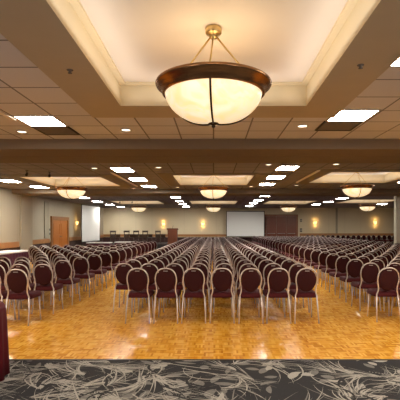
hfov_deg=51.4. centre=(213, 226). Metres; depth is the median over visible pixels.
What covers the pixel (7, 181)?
recessed light
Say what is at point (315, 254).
banquet chair
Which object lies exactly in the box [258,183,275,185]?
recessed light
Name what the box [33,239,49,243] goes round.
trim
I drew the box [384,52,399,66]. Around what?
recessed light
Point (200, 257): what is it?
banquet chair
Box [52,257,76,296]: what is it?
banquet chair
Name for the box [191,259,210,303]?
banquet chair
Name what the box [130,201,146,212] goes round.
chandelier
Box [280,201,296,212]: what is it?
chandelier
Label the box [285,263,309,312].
banquet chair
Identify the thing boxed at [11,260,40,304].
banquet chair
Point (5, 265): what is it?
banquet chair
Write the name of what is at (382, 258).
banquet chair
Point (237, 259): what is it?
banquet chair
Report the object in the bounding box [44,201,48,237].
pilaster
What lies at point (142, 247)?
banquet chair
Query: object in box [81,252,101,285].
banquet chair
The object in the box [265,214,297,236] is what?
door
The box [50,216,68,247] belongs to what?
door
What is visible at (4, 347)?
round table
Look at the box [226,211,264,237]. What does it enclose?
projection screen
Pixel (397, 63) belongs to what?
diffuser
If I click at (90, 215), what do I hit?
projection screen
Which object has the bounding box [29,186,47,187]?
recessed light
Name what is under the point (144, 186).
recessed light
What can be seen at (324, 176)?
ceiling tray
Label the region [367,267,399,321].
banquet chair
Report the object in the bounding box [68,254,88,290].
banquet chair
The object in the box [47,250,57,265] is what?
banquet chair
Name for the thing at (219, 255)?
banquet chair
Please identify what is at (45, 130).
ceiling vent
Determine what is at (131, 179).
recessed light
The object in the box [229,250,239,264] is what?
banquet chair
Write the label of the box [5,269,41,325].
banquet chair
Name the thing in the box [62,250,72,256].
banquet chair
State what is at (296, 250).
banquet chair
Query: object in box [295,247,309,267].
banquet chair
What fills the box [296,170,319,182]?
ceiling vent
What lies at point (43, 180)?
ceiling tray
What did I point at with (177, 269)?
banquet chair
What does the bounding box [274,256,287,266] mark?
banquet chair
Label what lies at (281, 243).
banquet chair
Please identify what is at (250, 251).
banquet chair
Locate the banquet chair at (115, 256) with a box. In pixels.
[106,250,121,278]
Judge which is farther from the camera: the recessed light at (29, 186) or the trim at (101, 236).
the trim at (101, 236)
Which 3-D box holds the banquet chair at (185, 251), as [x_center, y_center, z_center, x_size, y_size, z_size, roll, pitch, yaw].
[-0.732,1.117,12.272,0.413,0.910,0.544,0,0,0]
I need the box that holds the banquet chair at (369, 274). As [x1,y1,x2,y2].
[351,262,380,310]
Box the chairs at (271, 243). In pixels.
[130,235,393,258]
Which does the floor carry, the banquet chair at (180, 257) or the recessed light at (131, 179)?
the banquet chair at (180, 257)
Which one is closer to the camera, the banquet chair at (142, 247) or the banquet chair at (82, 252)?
the banquet chair at (82, 252)
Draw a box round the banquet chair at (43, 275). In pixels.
[31,264,62,313]
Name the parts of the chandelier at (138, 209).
lamp shade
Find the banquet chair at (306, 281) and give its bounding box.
[289,268,319,323]
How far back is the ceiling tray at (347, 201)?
27.95 m
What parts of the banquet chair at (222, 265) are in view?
frame, backrest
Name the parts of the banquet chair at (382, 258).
backrest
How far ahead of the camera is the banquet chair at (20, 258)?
9.24 m
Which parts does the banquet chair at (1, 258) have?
backrest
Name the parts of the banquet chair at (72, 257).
backrest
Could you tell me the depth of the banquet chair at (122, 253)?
12.81 m
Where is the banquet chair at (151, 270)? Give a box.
[138,263,161,312]
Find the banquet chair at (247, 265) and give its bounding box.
[237,263,259,312]
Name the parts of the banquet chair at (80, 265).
backrest, frame, seat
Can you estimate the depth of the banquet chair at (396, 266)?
7.73 m
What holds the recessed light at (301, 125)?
in the ceiling at (25, 89)
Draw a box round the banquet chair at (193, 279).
[181,268,206,323]
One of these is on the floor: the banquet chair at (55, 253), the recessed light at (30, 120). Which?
the banquet chair at (55, 253)
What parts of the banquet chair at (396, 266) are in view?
backrest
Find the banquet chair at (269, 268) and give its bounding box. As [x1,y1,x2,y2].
[260,263,283,311]
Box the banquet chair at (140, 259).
[134,256,148,267]
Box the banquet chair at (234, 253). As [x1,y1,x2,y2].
[230,252,243,266]
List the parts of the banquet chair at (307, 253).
backrest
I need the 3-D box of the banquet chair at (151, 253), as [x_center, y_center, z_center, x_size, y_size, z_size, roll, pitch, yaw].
[-1.644,1.117,11.410,0.413,0.910,0.544,0,0,2]
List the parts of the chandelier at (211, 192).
lamp shade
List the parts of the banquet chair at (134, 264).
backrest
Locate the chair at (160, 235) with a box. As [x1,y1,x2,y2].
[155,231,165,243]
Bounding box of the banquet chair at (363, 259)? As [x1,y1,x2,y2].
[347,256,369,295]
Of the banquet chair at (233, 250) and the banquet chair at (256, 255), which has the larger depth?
the banquet chair at (233, 250)
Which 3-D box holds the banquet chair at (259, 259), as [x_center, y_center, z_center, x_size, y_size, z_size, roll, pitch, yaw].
[1.097,1.117,9.618,0.413,0.910,0.544,0,0,0]
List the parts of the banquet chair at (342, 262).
seat, backrest, frame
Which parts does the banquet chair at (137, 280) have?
leg, leg, backrest, frame, seat, leg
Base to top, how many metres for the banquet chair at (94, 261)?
0.910 m
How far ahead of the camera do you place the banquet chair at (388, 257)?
10.42 m
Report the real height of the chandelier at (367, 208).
0.959 m
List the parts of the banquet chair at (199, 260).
backrest, frame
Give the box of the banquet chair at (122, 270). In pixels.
[113,263,137,311]
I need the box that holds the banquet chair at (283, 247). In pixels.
[279,243,289,257]
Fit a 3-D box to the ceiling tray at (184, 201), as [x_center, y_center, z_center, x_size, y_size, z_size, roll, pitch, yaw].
[0.000,-1.755,27.400,3.840,0.294,4.460,0,0,0]
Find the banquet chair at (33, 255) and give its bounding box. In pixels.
[32,250,43,272]
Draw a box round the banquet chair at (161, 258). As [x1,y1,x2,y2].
[155,256,169,292]
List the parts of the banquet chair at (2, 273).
backrest, frame, seat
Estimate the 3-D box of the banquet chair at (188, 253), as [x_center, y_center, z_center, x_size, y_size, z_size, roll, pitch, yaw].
[-0.731,1.117,11.413,0.413,0.910,0.544,0,0,-1]
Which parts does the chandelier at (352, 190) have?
lamp shade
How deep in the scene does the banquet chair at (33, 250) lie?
12.79 m
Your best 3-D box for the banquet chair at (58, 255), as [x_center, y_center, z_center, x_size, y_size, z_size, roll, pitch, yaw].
[-3.782,1.117,10.397,0.413,0.910,0.544,0,0,-1]
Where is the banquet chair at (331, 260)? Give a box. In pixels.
[321,253,341,289]
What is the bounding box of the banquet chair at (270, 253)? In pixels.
[265,252,276,258]
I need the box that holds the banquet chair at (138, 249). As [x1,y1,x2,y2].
[134,245,141,256]
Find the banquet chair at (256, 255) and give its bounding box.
[250,254,262,263]
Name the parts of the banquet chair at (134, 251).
backrest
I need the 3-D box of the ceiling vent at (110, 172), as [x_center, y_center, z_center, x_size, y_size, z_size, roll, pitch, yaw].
[-3.027,-1.608,14.350,0.085,0.036,4.100,0,0,0]
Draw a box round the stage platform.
[112,242,170,248]
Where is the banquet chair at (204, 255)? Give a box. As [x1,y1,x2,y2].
[196,254,210,283]
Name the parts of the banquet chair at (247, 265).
backrest, frame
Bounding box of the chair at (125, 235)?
[124,231,133,240]
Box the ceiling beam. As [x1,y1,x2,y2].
[0,139,399,162]
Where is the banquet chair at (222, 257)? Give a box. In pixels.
[213,256,229,274]
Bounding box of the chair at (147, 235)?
[142,231,152,241]
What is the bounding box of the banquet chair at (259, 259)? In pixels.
[254,256,267,267]
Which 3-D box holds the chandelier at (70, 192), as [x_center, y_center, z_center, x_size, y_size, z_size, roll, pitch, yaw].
[-4.940,-1.423,14.450,1.103,0.959,1.103,0,0,-33]
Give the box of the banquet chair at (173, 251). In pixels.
[168,250,178,258]
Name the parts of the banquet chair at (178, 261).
backrest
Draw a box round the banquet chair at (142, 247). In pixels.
[137,244,144,254]
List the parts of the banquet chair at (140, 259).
backrest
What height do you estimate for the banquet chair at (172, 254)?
0.910 m
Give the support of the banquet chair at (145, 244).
on the floor
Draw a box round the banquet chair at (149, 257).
[142,254,154,262]
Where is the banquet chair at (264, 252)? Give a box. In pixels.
[261,250,272,256]
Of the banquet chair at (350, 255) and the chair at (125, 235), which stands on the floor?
the banquet chair at (350, 255)
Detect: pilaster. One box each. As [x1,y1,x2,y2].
[20,195,32,260]
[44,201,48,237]
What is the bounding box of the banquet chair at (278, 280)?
[263,268,291,323]
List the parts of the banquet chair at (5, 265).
backrest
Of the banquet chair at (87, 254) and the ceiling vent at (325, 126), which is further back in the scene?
the banquet chair at (87, 254)
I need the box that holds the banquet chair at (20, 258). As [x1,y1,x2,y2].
[14,257,32,276]
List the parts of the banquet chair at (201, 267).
frame, backrest, seat, leg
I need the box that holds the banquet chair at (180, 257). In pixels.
[173,256,188,276]
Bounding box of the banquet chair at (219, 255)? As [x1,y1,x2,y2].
[213,254,228,270]
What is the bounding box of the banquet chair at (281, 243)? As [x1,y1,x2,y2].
[276,242,284,257]
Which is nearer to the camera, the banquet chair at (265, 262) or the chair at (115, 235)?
the banquet chair at (265, 262)
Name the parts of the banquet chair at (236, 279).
backrest, frame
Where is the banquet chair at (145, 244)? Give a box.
[142,243,148,253]
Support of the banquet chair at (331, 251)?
on the floor
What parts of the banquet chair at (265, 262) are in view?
backrest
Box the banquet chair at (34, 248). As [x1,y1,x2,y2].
[29,247,38,261]
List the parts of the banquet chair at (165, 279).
leg, leg, backrest, frame, seat, leg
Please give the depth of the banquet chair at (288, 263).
8.53 m
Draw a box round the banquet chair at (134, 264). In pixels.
[123,259,145,303]
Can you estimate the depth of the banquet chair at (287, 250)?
16.69 m
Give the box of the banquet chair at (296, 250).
[291,245,302,260]
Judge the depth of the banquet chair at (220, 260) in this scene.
8.52 m
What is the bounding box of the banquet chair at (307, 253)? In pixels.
[300,248,315,274]
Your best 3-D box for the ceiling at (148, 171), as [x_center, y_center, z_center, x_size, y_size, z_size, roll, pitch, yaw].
[-0.065,-1.620,13.505,17.670,0.001,8.790,0,0,0]
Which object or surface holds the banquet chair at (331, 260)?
on the floor
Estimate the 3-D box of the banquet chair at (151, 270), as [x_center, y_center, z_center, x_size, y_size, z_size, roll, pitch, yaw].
[-1.189,1.117,7.840,0.413,0.910,0.544,0,0,-1]
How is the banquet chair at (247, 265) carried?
on the floor
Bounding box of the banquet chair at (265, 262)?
[257,259,276,303]
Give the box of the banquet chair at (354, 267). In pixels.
[339,259,364,301]
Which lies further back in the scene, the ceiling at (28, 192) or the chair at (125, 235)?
the chair at (125, 235)
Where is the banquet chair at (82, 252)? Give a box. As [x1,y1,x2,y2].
[78,250,94,281]
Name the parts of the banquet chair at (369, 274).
leg, seat, backrest, frame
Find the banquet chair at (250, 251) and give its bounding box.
[245,250,255,259]
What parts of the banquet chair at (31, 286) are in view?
backrest, frame, seat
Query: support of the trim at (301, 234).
attached to the wall at (187, 220)
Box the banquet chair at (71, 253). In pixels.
[65,252,85,285]
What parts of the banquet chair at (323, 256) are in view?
seat, backrest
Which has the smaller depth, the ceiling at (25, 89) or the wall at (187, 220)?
the ceiling at (25, 89)
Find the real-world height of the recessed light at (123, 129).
0.012 m
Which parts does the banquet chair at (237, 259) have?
backrest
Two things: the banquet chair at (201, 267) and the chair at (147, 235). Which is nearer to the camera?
the banquet chair at (201, 267)
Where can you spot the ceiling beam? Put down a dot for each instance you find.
(11, 150)
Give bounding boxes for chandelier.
[55,177,87,199]
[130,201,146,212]
[155,24,271,127]
[198,175,228,199]
[205,202,221,212]
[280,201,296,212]
[340,172,374,197]
[358,200,376,211]
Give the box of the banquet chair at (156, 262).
[146,259,167,302]
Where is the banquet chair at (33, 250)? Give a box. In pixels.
[31,248,39,268]
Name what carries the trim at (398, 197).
attached to the wall
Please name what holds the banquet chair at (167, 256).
on the floor
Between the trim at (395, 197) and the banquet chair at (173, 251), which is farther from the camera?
the trim at (395, 197)
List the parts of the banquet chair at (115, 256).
backrest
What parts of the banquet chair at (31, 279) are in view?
backrest, frame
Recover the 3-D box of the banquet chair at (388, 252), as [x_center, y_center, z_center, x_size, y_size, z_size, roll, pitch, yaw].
[4.772,1.117,11.566,0.413,0.910,0.544,0,0,0]
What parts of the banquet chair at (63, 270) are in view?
backrest, frame, seat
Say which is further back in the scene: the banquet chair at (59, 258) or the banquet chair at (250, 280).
the banquet chair at (59, 258)
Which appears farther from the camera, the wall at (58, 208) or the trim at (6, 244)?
the wall at (58, 208)
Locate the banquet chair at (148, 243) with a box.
[144,242,151,251]
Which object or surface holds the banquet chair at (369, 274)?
on the floor
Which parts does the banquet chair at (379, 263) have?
backrest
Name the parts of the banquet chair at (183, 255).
backrest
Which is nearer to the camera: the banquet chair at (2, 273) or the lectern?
the banquet chair at (2, 273)
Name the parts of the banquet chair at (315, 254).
seat, backrest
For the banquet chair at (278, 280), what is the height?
0.910 m
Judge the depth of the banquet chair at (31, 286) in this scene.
7.49 m
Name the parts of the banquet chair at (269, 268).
seat, backrest, frame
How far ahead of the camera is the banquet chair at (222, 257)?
9.38 m
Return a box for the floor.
[3,261,399,358]
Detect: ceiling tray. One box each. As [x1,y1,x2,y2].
[0,0,399,117]
[0,175,132,186]
[100,200,169,203]
[157,173,269,185]
[182,200,244,203]
[257,200,326,203]
[295,169,399,183]
[327,199,393,203]
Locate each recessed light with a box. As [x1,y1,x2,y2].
[0,180,22,182]
[12,115,67,126]
[16,130,27,132]
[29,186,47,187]
[109,167,134,171]
[120,128,131,131]
[128,178,147,180]
[140,185,157,187]
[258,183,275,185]
[266,176,285,178]
[275,166,299,170]
[296,124,308,127]
[325,109,381,121]
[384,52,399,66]
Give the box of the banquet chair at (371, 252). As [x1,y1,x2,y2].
[368,251,378,257]
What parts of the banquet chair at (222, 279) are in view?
leg, seat, backrest, frame, leg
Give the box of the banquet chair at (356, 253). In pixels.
[350,251,362,284]
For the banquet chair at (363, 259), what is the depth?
9.51 m
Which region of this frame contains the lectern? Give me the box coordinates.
[167,227,178,243]
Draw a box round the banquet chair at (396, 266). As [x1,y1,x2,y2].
[374,263,399,310]
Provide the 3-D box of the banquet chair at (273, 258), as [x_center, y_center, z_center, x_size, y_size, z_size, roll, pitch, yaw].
[1.559,1.117,10.522,0.413,0.910,0.544,0,0,2]
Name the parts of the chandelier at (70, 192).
lamp shade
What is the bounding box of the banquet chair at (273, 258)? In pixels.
[269,254,280,262]
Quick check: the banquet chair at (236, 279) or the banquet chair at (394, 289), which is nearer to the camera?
the banquet chair at (394, 289)
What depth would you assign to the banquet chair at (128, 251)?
13.68 m
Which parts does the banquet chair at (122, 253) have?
backrest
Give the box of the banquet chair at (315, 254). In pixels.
[307,249,323,279]
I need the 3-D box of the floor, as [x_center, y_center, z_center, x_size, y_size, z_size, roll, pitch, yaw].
[-0.115,1.620,12.150,17.570,0.100,14.500,0,0,0]
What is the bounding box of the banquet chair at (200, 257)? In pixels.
[194,256,210,289]
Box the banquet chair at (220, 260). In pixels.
[214,259,231,298]
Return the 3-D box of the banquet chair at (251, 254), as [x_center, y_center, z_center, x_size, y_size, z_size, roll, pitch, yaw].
[1.101,1.117,11.396,0.413,0.910,0.544,0,0,0]
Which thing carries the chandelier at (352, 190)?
hanging from the ceiling tray at (324, 176)
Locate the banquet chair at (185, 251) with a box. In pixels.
[184,250,194,264]
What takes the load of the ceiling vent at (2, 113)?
in the ceiling at (25, 89)
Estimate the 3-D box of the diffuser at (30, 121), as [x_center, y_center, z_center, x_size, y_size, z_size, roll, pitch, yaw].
[-2.630,-1.615,6.340,0.550,0.007,0.570,0,0,0]
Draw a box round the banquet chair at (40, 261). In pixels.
[31,260,59,304]
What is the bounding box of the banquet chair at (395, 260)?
[378,259,399,301]
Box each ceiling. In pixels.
[0,33,399,138]
[0,163,399,188]
[12,189,399,195]
[37,196,393,207]
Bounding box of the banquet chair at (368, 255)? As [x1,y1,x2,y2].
[363,253,374,261]
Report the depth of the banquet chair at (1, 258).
9.24 m
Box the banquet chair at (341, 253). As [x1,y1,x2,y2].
[329,251,346,284]
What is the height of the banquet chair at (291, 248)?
0.909 m
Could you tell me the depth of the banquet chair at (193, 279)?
6.77 m
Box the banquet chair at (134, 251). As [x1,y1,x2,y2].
[129,246,138,259]
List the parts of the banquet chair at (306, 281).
leg, seat, backrest, frame, leg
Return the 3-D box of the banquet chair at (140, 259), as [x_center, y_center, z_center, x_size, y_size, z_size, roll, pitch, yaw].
[-1.642,1.117,9.629,0.413,0.910,0.544,0,0,1]
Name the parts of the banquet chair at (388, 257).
backrest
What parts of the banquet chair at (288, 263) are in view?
backrest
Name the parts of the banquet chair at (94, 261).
backrest, frame, seat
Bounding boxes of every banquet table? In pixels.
[0,250,28,267]
[86,242,112,246]
[114,241,132,244]
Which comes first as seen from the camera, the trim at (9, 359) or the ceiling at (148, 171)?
the trim at (9, 359)
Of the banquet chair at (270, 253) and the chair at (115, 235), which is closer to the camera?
the banquet chair at (270, 253)
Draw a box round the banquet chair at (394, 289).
[391,288,399,315]
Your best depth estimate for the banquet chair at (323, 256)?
11.35 m
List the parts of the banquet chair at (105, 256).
backrest, frame, seat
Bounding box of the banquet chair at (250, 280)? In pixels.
[237,268,263,323]
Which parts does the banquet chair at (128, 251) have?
backrest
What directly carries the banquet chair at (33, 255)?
on the floor
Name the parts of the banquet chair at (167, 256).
backrest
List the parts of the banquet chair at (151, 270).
backrest, frame, seat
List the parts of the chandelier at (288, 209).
lamp shade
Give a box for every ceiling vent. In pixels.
[0,110,15,119]
[32,126,79,134]
[110,172,137,186]
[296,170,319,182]
[315,121,362,130]
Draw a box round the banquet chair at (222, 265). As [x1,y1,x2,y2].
[213,263,234,312]
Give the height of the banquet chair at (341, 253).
0.910 m
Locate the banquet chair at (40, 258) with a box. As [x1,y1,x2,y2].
[34,257,57,295]
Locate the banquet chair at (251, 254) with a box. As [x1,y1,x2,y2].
[248,252,259,259]
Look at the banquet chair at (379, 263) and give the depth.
8.63 m
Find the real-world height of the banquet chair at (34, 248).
0.910 m
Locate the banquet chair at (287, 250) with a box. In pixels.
[283,244,292,255]
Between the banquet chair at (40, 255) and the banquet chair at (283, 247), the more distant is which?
the banquet chair at (283, 247)
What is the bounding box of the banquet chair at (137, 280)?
[125,268,153,323]
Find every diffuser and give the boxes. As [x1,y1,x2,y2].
[16,117,64,125]
[328,111,376,120]
[391,58,399,65]
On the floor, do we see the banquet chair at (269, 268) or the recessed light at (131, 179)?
the banquet chair at (269, 268)
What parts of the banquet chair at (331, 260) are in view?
seat, backrest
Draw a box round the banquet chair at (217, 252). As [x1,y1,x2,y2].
[213,252,226,268]
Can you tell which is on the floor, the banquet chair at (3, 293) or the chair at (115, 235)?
the banquet chair at (3, 293)
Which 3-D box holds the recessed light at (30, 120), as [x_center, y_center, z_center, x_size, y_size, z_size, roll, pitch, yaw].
[-2.630,-1.614,6.340,0.604,0.012,0.624,0,0,0]
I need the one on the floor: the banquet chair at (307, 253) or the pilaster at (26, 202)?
the banquet chair at (307, 253)
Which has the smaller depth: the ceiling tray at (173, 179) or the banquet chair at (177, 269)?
the banquet chair at (177, 269)
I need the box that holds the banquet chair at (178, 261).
[169,259,187,303]
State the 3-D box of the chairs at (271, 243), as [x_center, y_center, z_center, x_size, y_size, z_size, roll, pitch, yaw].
[5.380,1.119,27.697,13.126,0.906,24.535,0,0,31]
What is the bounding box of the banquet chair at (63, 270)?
[52,260,80,304]
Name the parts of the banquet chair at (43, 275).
backrest, frame, seat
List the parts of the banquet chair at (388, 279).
leg, leg, seat, backrest, frame, leg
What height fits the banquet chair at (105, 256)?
0.910 m
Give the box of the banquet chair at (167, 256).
[160,254,172,263]
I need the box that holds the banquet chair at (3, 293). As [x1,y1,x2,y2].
[0,277,15,319]
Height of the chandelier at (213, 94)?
0.959 m
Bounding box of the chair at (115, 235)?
[110,231,120,241]
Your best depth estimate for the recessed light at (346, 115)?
6.00 m
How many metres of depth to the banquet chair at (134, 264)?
8.49 m
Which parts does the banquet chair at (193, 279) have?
leg, backrest, frame, seat, leg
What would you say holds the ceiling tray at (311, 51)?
attached to the ceiling at (25, 89)
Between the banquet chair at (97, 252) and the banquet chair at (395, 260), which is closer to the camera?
the banquet chair at (395, 260)
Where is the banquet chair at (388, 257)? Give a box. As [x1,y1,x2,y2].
[380,253,392,263]
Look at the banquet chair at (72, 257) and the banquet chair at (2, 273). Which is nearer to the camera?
the banquet chair at (2, 273)
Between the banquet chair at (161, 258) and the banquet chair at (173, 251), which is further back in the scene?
the banquet chair at (173, 251)
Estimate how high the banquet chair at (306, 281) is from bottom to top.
0.910 m
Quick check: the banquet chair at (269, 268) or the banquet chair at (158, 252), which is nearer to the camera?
the banquet chair at (269, 268)
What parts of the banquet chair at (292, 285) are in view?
seat, backrest, frame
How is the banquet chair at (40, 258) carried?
on the floor
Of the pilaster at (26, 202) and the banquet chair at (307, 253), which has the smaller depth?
the banquet chair at (307, 253)
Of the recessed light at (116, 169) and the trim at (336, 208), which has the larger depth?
the trim at (336, 208)
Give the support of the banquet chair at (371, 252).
on the floor
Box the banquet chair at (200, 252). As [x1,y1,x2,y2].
[197,252,210,268]
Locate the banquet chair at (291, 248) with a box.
[286,244,296,256]
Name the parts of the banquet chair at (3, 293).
seat, leg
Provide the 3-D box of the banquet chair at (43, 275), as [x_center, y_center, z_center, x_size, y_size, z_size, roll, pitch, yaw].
[-3.075,1.117,7.722,0.413,0.910,0.544,0,0,1]
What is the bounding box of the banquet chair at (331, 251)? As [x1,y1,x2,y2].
[321,249,337,277]
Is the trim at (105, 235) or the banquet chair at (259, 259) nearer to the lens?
the banquet chair at (259, 259)
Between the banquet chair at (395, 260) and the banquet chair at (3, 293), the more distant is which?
the banquet chair at (395, 260)
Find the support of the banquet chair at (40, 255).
on the floor
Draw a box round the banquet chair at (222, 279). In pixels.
[209,268,234,322]
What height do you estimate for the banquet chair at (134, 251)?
0.910 m
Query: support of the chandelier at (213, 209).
hanging from the ceiling tray at (184, 201)
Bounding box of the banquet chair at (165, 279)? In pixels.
[153,268,180,323]
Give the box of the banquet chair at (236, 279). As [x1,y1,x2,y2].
[234,259,254,303]
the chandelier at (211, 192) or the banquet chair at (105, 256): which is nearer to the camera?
the banquet chair at (105, 256)
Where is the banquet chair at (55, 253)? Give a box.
[50,252,64,285]
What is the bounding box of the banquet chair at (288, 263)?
[277,259,298,302]
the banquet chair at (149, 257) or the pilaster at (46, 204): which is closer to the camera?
the banquet chair at (149, 257)
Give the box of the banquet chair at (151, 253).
[147,252,158,258]
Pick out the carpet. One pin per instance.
(26, 379)
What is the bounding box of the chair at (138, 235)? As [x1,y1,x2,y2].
[133,231,142,241]
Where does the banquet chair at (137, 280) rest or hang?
on the floor
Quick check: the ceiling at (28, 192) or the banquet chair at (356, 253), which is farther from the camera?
the ceiling at (28, 192)
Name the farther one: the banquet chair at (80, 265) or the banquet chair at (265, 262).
the banquet chair at (80, 265)
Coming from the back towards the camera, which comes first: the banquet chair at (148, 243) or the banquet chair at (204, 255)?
the banquet chair at (148, 243)
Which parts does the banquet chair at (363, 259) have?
backrest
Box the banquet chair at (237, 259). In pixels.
[233,256,249,283]
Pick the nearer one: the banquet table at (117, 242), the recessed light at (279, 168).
the recessed light at (279, 168)
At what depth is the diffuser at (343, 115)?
6.05 m
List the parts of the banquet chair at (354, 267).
leg, seat, frame, backrest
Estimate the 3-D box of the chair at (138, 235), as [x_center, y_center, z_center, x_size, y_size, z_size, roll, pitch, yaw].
[-5.466,0.747,30.204,0.535,0.961,0.550,0,0,35]
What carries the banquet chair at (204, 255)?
on the floor
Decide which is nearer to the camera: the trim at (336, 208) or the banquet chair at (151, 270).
the banquet chair at (151, 270)
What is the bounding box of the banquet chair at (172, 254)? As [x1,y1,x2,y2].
[164,252,175,261]
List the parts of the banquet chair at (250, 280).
leg, seat, frame, backrest, leg, leg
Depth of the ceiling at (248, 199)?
25.37 m
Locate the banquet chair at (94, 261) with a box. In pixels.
[86,254,106,290]
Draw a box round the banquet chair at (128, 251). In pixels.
[122,247,131,260]
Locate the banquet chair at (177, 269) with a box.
[163,263,185,311]
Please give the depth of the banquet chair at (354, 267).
8.67 m
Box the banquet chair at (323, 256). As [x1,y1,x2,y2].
[314,251,332,284]
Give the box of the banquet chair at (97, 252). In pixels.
[91,250,108,281]
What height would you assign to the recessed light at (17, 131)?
0.012 m
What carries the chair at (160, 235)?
on the stage platform
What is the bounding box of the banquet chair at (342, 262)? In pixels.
[329,256,351,294]
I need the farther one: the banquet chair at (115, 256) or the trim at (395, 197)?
the trim at (395, 197)
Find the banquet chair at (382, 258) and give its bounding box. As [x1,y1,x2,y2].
[365,256,387,291]
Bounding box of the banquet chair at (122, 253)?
[114,248,127,277]
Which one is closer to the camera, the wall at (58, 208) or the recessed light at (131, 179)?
the recessed light at (131, 179)
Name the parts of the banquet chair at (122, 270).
leg, backrest, frame, seat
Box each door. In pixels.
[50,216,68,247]
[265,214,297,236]
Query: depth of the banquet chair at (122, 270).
7.65 m
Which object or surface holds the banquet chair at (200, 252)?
on the floor
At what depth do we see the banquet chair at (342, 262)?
9.55 m
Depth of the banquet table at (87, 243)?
22.02 m
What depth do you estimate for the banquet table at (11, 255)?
13.85 m
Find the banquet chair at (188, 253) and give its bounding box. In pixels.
[180,252,192,267]
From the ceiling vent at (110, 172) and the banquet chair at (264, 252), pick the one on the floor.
the banquet chair at (264, 252)
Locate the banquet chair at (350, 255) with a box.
[337,253,358,288]
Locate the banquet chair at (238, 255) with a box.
[232,254,246,272]
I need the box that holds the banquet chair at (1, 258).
[0,257,11,276]
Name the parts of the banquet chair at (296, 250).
backrest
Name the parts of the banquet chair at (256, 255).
backrest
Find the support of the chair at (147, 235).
on the stage platform
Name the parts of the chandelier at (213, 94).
rod, rod, lamp shade, rod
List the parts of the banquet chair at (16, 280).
backrest, frame, leg, seat, leg, leg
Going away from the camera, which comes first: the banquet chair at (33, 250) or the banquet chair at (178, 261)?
the banquet chair at (178, 261)
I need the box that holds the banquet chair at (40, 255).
[34,254,52,269]
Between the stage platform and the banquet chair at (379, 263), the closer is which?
the banquet chair at (379, 263)
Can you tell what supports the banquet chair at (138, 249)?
on the floor
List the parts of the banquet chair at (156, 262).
backrest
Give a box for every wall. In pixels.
[0,187,19,250]
[33,196,102,248]
[103,208,393,244]
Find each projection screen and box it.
[81,204,99,245]
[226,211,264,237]
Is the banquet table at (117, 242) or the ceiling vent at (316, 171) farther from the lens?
the banquet table at (117, 242)
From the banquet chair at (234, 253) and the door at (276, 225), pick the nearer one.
the banquet chair at (234, 253)
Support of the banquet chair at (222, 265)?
on the floor
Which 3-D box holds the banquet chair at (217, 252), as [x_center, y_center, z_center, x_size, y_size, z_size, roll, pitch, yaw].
[0.193,1.117,11.391,0.413,0.910,0.544,0,0,0]
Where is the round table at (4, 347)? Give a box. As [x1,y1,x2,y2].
[0,301,9,381]
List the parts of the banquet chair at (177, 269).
frame, backrest, seat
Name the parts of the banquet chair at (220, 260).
backrest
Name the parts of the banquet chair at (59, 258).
backrest, frame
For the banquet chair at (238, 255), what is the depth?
10.26 m
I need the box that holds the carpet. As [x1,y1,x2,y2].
[0,360,399,399]
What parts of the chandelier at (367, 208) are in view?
lamp shade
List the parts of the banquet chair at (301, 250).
backrest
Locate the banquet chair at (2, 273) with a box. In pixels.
[0,265,17,312]
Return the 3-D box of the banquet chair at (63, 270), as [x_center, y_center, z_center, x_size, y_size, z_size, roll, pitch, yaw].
[-3.026,1.117,8.585,0.413,0.910,0.544,0,0,1]
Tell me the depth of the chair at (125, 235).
30.14 m
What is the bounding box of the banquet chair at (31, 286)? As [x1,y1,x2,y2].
[7,264,40,313]
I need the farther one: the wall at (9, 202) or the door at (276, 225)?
the door at (276, 225)
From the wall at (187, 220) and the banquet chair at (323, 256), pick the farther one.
the wall at (187, 220)
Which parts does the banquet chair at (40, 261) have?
backrest, frame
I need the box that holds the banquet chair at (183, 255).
[178,254,191,270]
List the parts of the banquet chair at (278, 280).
leg, seat, backrest, frame, leg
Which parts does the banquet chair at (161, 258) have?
backrest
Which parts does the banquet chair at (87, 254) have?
backrest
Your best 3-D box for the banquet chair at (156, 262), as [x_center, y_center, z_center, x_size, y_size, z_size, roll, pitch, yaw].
[-1.186,1.117,8.768,0.413,0.910,0.544,0,0,-1]
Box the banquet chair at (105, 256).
[97,252,116,285]
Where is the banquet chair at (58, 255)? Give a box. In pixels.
[52,254,72,290]
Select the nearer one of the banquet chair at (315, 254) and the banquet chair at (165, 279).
the banquet chair at (165, 279)
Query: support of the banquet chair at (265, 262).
on the floor
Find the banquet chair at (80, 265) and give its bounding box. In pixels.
[71,257,94,296]
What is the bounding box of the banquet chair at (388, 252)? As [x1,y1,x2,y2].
[383,251,394,259]
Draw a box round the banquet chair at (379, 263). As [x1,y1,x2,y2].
[360,259,385,301]
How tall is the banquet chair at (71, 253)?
0.910 m
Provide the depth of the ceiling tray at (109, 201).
28.73 m
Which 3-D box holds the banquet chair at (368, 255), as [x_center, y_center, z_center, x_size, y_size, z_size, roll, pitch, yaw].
[3.887,1.117,10.690,0.413,0.910,0.544,0,0,-1]
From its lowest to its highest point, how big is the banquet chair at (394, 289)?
0.910 m
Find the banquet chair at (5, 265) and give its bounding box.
[0,260,9,282]
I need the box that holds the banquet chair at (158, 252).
[152,250,162,255]
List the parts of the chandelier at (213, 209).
lamp shade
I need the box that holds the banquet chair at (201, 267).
[188,263,209,311]
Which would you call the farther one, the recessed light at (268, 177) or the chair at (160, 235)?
the chair at (160, 235)
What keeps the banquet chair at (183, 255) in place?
on the floor
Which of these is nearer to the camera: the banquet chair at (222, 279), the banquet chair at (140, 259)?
the banquet chair at (222, 279)
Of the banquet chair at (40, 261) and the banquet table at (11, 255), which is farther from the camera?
the banquet table at (11, 255)
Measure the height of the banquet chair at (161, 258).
0.910 m
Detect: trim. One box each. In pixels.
[0,242,18,248]
[9,359,399,359]
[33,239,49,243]
[69,235,103,240]
[103,234,225,236]
[300,233,393,235]
[336,208,337,232]
[394,196,396,243]
[397,195,399,243]
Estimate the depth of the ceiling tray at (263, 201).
28.73 m

